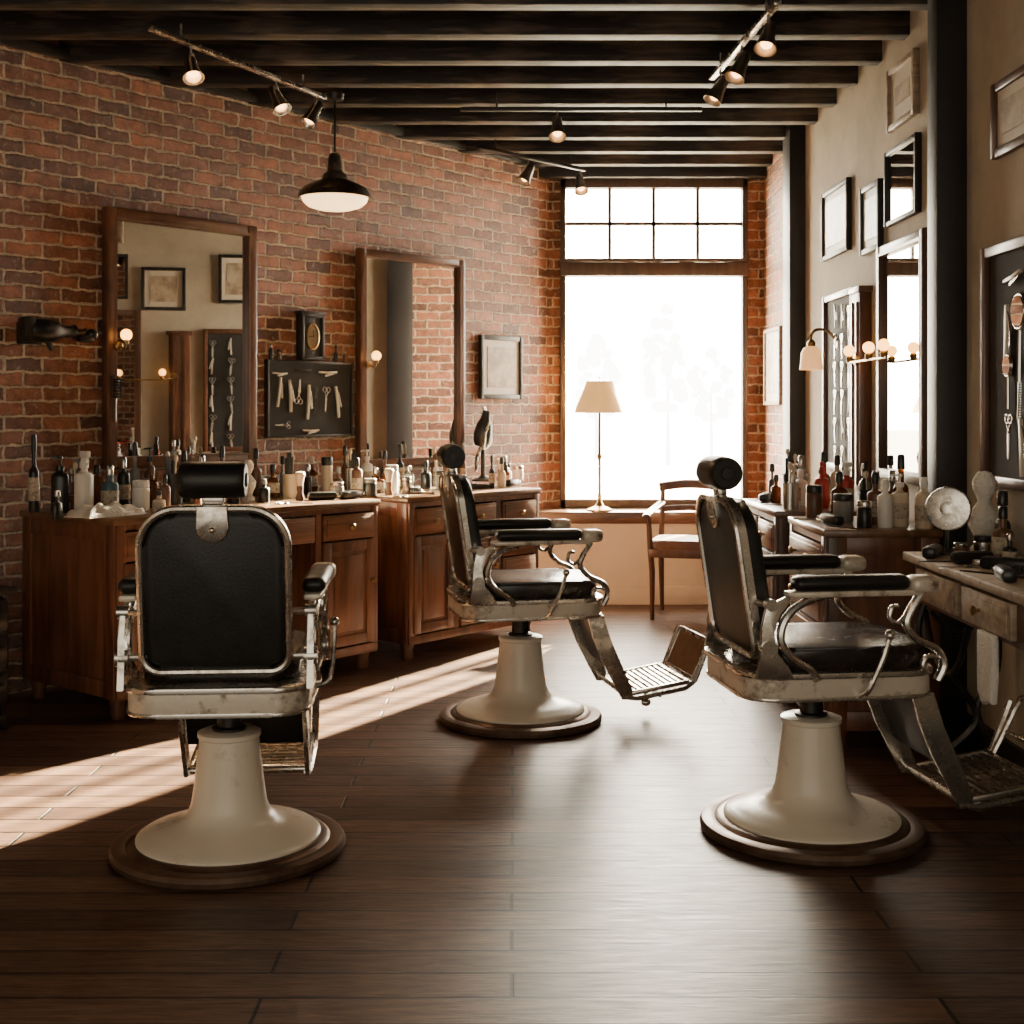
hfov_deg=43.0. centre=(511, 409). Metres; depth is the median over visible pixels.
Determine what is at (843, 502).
jar
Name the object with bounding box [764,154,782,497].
brick wall
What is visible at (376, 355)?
wall light
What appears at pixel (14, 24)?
ceiling beam
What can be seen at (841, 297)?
board
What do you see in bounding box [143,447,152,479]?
pump bottle
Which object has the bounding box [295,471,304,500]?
brush
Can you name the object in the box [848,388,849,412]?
razor
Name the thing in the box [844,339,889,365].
vanity light
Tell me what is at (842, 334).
scissors
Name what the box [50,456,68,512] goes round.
pump bottle
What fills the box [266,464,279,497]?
bottle
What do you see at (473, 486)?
tray
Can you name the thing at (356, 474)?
bottle
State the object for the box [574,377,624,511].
table lamp
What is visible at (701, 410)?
tree
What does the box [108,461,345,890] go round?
barber chair
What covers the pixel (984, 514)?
figurine
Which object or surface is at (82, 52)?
ceiling beam
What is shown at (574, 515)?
window ledge
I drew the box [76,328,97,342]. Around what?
hair clipper
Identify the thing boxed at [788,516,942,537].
countertop
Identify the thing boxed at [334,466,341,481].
bottle
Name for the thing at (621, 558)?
wall
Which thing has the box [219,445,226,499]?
bottle
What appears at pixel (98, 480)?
bottle
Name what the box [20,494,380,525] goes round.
countertop
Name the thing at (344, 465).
bottle
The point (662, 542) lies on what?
seat cushion
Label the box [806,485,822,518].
jar
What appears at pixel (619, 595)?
baseboard
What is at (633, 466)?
ground
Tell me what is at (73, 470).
bottle
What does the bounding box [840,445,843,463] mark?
scissors
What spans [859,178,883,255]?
picture frame
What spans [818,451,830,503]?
bottle
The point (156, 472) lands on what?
bottle
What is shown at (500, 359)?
print
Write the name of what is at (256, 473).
bottle
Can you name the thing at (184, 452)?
bottle
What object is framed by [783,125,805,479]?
post
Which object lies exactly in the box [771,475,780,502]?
bottle
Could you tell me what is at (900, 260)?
mirror glass
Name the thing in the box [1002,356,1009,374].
mirror glass
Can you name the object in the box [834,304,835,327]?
razor
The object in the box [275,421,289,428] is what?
scissors
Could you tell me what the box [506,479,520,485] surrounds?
hair clipper
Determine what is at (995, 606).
desk
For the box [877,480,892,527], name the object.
bottle
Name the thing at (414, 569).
base cabinet
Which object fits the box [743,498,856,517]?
countertop
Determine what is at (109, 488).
bottle
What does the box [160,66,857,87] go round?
ceiling beam
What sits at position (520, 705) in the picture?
barber chair
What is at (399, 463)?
bottle
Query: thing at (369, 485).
jar
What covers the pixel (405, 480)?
jar
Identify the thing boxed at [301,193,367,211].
diffuser
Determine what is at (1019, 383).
comb
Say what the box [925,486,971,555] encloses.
round mirror
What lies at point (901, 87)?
print
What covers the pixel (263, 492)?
bottle
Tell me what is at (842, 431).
razor
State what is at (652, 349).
tree
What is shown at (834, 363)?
scissors
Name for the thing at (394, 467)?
jar
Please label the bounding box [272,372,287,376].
razor
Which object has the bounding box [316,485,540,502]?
countertop
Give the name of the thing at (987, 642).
towel
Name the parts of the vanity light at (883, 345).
bulb, bulb, bulb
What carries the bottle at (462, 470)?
on the base cabinet at (414, 569)
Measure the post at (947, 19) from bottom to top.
3.080 m
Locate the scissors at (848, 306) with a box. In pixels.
[847,305,849,331]
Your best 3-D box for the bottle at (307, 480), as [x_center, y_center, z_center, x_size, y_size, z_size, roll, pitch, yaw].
[-1.089,0.370,6.938,0.035,0.160,0.057,0,0,-35]
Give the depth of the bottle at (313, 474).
7.18 m
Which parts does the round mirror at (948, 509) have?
frame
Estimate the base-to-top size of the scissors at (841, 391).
0.138 m
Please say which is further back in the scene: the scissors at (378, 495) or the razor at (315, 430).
the razor at (315, 430)
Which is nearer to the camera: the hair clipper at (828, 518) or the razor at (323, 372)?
the hair clipper at (828, 518)
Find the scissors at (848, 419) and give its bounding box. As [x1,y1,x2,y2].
[847,417,849,443]
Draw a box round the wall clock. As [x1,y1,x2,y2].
[294,310,326,359]
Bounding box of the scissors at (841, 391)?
[840,389,843,415]
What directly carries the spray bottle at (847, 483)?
on the countertop
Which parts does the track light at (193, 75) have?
bulb, bulb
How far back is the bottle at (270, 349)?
7.10 m
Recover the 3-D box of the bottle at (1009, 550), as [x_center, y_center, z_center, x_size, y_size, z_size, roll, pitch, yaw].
[1.600,0.449,4.180,0.048,0.103,0.048,0,0,37]
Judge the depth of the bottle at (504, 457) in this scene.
8.06 m
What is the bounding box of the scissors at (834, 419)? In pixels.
[833,417,836,442]
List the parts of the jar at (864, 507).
lid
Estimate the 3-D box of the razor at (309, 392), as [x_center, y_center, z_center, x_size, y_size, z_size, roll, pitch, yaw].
[-1.138,-0.045,7.309,0.013,0.196,0.051,0,0,40]
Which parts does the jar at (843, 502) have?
lid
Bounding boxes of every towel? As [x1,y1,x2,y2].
[64,501,146,518]
[977,629,998,704]
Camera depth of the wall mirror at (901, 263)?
5.77 m
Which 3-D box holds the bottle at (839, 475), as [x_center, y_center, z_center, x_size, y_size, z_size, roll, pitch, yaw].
[1.360,0.353,5.400,0.068,0.194,0.068,0,0,22]
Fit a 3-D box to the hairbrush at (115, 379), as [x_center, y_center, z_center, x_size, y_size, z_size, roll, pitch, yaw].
[-1.917,-0.055,6.301,0.043,0.227,0.044,0,0,40]
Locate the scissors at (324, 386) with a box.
[322,386,329,411]
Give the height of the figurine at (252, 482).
0.204 m
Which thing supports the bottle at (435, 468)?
on the countertop
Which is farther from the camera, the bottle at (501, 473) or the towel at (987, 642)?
the bottle at (501, 473)
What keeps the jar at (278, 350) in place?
on the board at (328, 424)
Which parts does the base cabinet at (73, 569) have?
door, drawer, drawer, drawer, door, knob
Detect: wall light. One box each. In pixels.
[114,329,131,350]
[365,351,380,368]
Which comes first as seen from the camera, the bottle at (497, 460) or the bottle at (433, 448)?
the bottle at (433, 448)
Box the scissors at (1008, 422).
[1005,413,1012,459]
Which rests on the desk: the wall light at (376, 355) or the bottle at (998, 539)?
the bottle at (998, 539)
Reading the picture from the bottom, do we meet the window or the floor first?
the floor
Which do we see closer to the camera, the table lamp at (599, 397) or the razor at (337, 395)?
the razor at (337, 395)
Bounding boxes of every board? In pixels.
[264,359,352,437]
[822,287,852,470]
[980,235,1023,491]
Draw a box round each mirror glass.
[883,243,918,472]
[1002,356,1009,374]
[1010,295,1023,326]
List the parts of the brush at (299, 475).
handle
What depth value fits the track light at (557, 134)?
6.82 m
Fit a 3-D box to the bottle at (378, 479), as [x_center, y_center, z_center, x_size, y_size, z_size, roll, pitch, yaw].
[-0.737,0.382,7.047,0.057,0.137,0.057,0,0,-40]
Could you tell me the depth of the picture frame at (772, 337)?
8.61 m
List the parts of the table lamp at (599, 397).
lamp shade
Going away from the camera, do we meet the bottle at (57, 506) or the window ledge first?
the bottle at (57, 506)
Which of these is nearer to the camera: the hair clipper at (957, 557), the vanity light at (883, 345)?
the hair clipper at (957, 557)
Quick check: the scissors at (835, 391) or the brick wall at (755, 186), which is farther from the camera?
the brick wall at (755, 186)
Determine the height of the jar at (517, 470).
0.091 m
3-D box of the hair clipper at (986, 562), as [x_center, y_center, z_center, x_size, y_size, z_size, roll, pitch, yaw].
[1.531,0.480,4.067,0.172,0.040,0.045,0,0,40]
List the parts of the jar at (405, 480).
lid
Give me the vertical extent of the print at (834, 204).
0.245 m
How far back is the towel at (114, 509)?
5.47 m
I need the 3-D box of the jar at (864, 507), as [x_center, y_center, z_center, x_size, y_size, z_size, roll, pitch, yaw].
[1.350,0.399,4.980,0.057,0.103,0.057,0,0,14]
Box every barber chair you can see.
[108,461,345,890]
[436,443,706,739]
[695,455,1023,866]
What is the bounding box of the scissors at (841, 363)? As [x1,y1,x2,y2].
[840,361,843,387]
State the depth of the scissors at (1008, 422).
4.50 m
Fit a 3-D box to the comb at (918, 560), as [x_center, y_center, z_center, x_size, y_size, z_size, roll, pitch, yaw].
[1.420,0.498,4.289,0.160,0.004,0.026,0,0,0]
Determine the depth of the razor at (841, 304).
6.78 m
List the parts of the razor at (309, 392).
blade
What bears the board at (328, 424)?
attached to the wall at (76, 141)
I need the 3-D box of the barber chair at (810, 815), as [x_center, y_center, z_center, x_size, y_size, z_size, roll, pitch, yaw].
[1.148,0.720,4.051,1.142,1.160,0.684,0,0,-8]
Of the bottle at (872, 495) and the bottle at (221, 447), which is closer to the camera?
the bottle at (872, 495)
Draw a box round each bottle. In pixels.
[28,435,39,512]
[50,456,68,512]
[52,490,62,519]
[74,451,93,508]
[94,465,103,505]
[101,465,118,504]
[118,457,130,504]
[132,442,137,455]
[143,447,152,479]
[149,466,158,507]
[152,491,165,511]
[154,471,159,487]
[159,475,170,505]
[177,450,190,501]
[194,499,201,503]
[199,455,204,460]
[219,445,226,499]
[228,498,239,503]
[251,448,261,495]
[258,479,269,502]
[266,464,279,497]
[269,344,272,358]
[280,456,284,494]
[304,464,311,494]
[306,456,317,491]
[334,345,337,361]
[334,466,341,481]
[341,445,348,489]
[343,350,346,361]
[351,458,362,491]
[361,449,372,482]
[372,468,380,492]
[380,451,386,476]
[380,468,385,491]
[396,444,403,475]
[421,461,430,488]
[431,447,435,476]
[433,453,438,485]
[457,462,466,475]
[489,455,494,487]
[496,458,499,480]
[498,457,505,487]
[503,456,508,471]
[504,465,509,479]
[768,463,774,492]
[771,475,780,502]
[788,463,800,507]
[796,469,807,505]
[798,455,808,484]
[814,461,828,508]
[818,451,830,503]
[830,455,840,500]
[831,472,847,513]
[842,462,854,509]
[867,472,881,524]
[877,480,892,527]
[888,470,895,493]
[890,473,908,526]
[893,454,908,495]
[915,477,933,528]
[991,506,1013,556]
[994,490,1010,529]
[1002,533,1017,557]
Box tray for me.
[470,484,488,488]
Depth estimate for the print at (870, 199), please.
6.28 m
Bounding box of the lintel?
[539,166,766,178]
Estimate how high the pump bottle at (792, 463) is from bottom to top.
0.205 m
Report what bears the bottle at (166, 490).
on the countertop
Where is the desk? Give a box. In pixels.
[903,551,1023,781]
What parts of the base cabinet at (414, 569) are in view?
drawer, door, door, drawer, drawer, drawer, drawer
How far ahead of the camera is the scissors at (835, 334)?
6.93 m
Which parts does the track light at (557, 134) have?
bulb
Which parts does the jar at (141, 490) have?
lid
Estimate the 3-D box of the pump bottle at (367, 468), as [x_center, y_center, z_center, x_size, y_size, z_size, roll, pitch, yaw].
[-0.825,0.336,7.381,0.074,0.228,0.071,0,0,11]
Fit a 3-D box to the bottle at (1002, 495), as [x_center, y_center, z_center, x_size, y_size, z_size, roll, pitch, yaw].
[1.660,0.386,4.400,0.042,0.228,0.068,0,0,-15]
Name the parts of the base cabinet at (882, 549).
knob, drawer, drawer, drawer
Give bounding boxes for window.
[560,179,749,507]
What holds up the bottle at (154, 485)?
on the countertop
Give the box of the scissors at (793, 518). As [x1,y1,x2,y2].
[793,518,820,520]
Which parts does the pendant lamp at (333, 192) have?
lamp shade, cord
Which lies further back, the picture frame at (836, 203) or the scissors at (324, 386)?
the scissors at (324, 386)
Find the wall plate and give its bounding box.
[0,40,545,167]
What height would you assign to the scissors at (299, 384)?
0.146 m
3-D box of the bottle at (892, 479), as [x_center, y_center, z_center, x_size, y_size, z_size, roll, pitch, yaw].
[1.550,0.347,5.300,0.059,0.205,0.059,0,0,-11]
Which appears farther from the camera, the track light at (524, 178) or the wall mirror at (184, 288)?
the track light at (524, 178)
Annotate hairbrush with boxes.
[111,375,121,421]
[410,487,434,494]
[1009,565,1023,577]
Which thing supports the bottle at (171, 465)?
on the countertop
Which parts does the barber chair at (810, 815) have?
headrest post, backrest frame, backrest, armrest, seat frame, seat, armrest, lever, footrest frame, foot plate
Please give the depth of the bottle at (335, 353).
7.47 m
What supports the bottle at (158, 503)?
on the countertop
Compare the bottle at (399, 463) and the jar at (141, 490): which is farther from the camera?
the bottle at (399, 463)
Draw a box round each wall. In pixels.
[0,40,548,693]
[539,524,704,585]
[549,179,763,507]
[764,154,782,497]
[806,0,1023,749]
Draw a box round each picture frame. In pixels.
[478,334,522,398]
[763,326,782,404]
[821,177,851,261]
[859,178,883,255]
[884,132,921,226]
[886,47,919,133]
[990,64,1023,159]
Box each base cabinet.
[20,494,380,719]
[316,485,540,660]
[743,498,856,622]
[788,516,942,752]
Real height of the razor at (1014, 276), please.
0.051 m
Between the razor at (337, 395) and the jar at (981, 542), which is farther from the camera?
the razor at (337, 395)
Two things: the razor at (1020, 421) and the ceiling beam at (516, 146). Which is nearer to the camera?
the razor at (1020, 421)
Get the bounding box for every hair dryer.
[16,316,77,350]
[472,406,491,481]
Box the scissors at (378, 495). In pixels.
[378,495,407,496]
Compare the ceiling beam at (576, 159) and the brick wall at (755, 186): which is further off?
the brick wall at (755, 186)
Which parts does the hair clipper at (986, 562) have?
blade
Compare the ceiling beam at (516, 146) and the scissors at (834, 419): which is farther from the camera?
the ceiling beam at (516, 146)
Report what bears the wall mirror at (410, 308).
attached to the wall at (76, 141)
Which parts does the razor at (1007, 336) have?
blade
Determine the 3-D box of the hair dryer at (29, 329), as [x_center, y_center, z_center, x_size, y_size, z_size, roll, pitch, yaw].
[-2.155,-0.347,5.995,0.168,0.155,0.270,0,0,40]
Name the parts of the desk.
drawer, knob, drawer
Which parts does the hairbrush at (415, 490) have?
handle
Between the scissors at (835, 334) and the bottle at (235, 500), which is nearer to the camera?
the bottle at (235, 500)
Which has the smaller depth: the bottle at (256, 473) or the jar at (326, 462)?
the bottle at (256, 473)
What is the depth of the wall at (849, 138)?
5.54 m
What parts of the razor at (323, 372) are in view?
handle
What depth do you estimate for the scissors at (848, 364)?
6.64 m
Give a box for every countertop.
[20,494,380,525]
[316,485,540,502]
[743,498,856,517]
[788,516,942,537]
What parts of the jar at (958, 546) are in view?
lid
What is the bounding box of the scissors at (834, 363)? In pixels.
[833,361,835,386]
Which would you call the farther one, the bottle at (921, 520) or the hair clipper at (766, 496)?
the hair clipper at (766, 496)
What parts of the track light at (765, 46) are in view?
bulb, bulb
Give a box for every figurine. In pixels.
[241,459,255,500]
[968,471,997,550]
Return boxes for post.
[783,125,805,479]
[928,0,966,747]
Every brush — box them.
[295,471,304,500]
[384,468,393,495]
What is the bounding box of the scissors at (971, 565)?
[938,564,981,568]
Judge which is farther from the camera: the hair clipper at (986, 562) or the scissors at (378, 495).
the scissors at (378, 495)
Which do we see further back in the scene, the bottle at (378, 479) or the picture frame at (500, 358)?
the picture frame at (500, 358)
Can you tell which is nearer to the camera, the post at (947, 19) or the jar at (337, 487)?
the post at (947, 19)
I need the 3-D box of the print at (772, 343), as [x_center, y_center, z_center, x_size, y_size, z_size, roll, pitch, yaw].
[1.734,-0.289,8.640,0.004,0.362,0.370,0,0,0]
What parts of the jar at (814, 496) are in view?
lid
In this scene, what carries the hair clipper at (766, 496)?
on the countertop
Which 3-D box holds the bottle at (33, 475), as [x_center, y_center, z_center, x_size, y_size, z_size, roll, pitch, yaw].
[-2.104,0.279,5.722,0.048,0.342,0.048,0,0,-19]
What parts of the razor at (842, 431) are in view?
handle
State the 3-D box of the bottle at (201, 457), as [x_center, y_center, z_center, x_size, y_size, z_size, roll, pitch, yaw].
[-1.529,0.336,6.411,0.068,0.228,0.042,0,0,8]
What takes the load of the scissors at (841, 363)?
hanging from the board at (841, 297)
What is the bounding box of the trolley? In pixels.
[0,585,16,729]
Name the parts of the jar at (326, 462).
lid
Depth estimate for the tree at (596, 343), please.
43.56 m
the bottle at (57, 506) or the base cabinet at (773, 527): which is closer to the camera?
the bottle at (57, 506)
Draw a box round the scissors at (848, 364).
[847,363,849,387]
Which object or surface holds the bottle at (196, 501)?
on the countertop
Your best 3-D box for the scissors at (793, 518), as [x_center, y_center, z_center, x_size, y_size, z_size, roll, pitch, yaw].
[1.227,0.447,5.308,0.162,0.010,0.067,0,0,30]
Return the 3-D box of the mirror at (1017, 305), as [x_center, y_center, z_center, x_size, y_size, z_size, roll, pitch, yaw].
[1.718,-0.247,4.399,0.022,0.307,0.134,0,0,0]
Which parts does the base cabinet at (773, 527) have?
drawer, drawer, door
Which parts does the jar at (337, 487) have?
lid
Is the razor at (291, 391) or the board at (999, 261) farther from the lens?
the razor at (291, 391)
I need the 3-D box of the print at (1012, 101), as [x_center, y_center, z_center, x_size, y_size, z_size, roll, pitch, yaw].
[1.734,-1.034,4.495,0.004,0.120,0.222,0,0,0]
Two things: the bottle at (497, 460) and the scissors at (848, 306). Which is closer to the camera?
the scissors at (848, 306)
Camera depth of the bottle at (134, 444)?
6.22 m
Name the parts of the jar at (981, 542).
lid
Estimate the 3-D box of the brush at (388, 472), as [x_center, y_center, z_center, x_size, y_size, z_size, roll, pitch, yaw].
[-0.647,0.377,6.842,0.052,0.146,0.052,0,0,0]
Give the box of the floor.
[0,605,1023,1023]
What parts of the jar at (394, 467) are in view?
lid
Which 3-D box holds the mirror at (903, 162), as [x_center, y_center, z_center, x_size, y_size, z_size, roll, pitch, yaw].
[1.735,-1.017,5.784,0.030,0.343,0.470,0,0,0]
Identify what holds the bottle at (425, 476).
on the countertop
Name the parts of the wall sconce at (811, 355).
lamp shade, arm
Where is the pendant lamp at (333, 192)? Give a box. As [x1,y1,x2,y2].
[298,92,370,211]
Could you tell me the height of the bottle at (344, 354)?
0.068 m
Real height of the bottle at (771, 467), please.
0.182 m
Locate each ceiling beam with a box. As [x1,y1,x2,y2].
[0,0,927,9]
[0,10,909,39]
[59,40,881,65]
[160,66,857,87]
[248,88,836,106]
[326,107,817,124]
[395,125,785,139]
[458,140,782,153]
[514,154,772,165]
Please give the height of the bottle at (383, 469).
0.128 m
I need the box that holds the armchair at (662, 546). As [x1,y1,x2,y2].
[642,480,712,619]
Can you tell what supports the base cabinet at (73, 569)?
on the floor
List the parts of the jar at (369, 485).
lid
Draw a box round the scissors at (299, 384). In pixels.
[294,379,302,404]
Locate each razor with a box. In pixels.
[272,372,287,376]
[276,377,282,406]
[288,380,294,411]
[302,429,318,433]
[306,385,312,418]
[319,371,336,376]
[334,386,341,417]
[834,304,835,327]
[841,304,842,327]
[841,416,843,439]
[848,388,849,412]
[848,444,849,461]
[1003,269,1021,285]
[1003,305,1010,357]
[1018,419,1023,476]
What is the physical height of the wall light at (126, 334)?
0.104 m
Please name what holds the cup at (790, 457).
on the countertop
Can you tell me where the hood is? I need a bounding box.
[473,410,491,446]
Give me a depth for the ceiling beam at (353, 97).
7.01 m
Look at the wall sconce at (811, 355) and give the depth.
6.91 m
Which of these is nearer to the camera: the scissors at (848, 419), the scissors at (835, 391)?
the scissors at (848, 419)
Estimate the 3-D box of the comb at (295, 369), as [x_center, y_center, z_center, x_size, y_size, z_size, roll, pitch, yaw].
[-1.169,-0.219,7.272,0.003,0.025,0.128,0,0,40]
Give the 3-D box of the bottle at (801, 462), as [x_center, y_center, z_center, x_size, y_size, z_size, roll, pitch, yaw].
[1.420,0.336,6.380,0.071,0.228,0.071,0,0,23]
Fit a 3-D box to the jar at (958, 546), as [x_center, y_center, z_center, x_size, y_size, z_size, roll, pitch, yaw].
[1.500,0.471,4.340,0.050,0.057,0.050,0,0,-16]
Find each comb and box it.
[294,368,311,372]
[314,387,318,412]
[826,525,860,528]
[918,560,950,561]
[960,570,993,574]
[1017,368,1022,422]
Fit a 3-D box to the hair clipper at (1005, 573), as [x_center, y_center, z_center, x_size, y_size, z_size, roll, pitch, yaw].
[1.452,0.480,3.831,0.045,0.040,0.172,0,0,10]
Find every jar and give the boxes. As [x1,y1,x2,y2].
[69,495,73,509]
[132,480,149,510]
[277,349,280,359]
[321,457,332,491]
[330,482,343,497]
[363,478,375,495]
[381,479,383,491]
[386,465,397,491]
[401,476,410,493]
[436,470,443,488]
[513,466,522,479]
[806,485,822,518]
[833,493,852,522]
[857,500,871,527]
[953,542,968,551]
[974,535,991,550]
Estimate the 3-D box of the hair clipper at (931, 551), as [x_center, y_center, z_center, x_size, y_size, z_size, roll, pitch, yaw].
[1.436,0.480,4.430,0.045,0.040,0.172,0,0,30]
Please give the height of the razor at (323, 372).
0.034 m
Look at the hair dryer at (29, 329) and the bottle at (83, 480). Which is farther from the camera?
the hair dryer at (29, 329)
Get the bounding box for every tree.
[574,333,620,459]
[641,304,698,464]
[686,347,734,455]
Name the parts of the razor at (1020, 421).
blade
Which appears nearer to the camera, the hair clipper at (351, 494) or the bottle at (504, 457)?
the hair clipper at (351, 494)
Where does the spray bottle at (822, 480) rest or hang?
on the countertop
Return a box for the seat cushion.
[652,534,699,550]
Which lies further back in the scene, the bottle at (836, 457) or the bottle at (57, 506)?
the bottle at (836, 457)
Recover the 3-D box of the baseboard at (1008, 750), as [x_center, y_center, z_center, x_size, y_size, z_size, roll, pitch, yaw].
[1.738,1.230,3.400,0.024,0.140,8.500,0,0,0]
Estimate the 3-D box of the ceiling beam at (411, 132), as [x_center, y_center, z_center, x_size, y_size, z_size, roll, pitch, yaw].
[0.506,-1.725,7.910,2.548,0.150,0.090,0,0,0]
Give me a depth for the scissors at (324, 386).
7.40 m
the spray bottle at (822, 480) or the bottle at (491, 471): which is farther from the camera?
the bottle at (491, 471)
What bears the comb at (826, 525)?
on the countertop
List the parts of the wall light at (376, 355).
arm, bulb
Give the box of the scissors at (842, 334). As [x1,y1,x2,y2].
[840,333,843,358]
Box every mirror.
[102,206,256,468]
[355,248,464,468]
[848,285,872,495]
[876,227,927,485]
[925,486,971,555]
[1002,354,1013,408]
[1010,291,1023,381]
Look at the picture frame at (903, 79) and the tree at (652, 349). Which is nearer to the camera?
the picture frame at (903, 79)
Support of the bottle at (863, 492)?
on the countertop
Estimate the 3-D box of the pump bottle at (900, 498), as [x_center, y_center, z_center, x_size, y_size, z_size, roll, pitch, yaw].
[1.498,0.347,5.030,0.074,0.205,0.071,0,0,6]
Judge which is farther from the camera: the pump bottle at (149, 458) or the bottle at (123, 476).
the pump bottle at (149, 458)
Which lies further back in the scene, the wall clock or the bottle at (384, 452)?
the bottle at (384, 452)
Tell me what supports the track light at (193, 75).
attached to the ceiling beam at (82, 52)
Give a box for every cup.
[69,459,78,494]
[69,482,73,494]
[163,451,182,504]
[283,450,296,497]
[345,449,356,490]
[782,462,798,509]
[783,449,797,482]
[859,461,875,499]
[859,489,870,499]
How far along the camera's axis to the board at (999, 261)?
4.63 m
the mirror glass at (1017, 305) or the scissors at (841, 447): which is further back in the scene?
the scissors at (841, 447)
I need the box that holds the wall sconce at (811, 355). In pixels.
[799,328,837,369]
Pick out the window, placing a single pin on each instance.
(569, 267)
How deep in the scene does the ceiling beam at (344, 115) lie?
7.44 m
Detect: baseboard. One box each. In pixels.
[596,586,707,604]
[961,712,1023,793]
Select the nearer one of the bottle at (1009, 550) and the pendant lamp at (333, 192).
the bottle at (1009, 550)
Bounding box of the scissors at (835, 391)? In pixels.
[833,389,836,414]
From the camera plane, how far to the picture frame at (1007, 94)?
4.54 m
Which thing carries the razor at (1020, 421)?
hanging from the board at (999, 261)
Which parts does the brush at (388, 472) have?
handle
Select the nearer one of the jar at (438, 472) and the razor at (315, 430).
the razor at (315, 430)
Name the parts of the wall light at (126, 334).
arm, bulb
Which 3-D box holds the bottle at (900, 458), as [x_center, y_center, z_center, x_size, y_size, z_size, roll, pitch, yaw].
[1.550,0.313,5.180,0.062,0.274,0.062,0,0,31]
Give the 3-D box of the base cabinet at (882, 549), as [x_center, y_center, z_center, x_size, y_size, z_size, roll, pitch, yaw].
[1.377,0.875,5.200,0.486,0.850,0.640,0,0,0]
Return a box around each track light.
[148,24,326,129]
[461,96,702,142]
[476,139,587,195]
[703,0,781,106]
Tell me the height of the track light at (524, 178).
0.248 m
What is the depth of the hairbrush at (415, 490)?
6.96 m
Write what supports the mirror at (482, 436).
on the countertop
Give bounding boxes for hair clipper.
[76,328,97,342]
[307,491,339,499]
[339,490,364,498]
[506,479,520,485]
[759,492,770,501]
[817,513,843,525]
[922,544,944,558]
[950,550,999,563]
[972,556,1023,568]
[992,564,1017,582]
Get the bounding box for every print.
[487,346,514,387]
[767,338,777,393]
[825,192,844,248]
[865,194,875,240]
[894,76,908,106]
[1001,87,1023,134]
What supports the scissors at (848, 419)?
hanging from the board at (841, 297)
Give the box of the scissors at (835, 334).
[834,333,836,358]
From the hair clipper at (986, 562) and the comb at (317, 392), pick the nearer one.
the hair clipper at (986, 562)
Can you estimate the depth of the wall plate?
6.80 m
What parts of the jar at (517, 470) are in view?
lid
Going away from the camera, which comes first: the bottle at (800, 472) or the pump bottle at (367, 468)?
the bottle at (800, 472)
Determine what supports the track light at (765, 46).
attached to the ceiling
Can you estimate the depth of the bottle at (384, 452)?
7.44 m
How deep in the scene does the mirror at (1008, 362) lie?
4.50 m
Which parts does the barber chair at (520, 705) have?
headrest post, backrest frame, backrest, armrest, seat frame, seat, armrest, lever, footrest frame, foot plate, toe plate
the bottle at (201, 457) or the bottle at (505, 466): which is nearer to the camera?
the bottle at (201, 457)
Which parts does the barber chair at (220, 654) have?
armrest, headrest post, backrest frame, backrest, seat frame, seat, footrest frame, foot plate, toe plate, armrest, lever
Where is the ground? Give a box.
[566,430,739,498]
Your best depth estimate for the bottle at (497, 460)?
8.21 m
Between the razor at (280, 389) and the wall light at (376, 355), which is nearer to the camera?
the razor at (280, 389)
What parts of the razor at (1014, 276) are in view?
blade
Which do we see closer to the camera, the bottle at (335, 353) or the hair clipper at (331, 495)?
the hair clipper at (331, 495)
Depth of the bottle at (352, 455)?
7.13 m
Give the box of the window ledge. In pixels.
[539,508,695,523]
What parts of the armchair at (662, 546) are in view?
leg, armrest, leg, seat frame, rail, rail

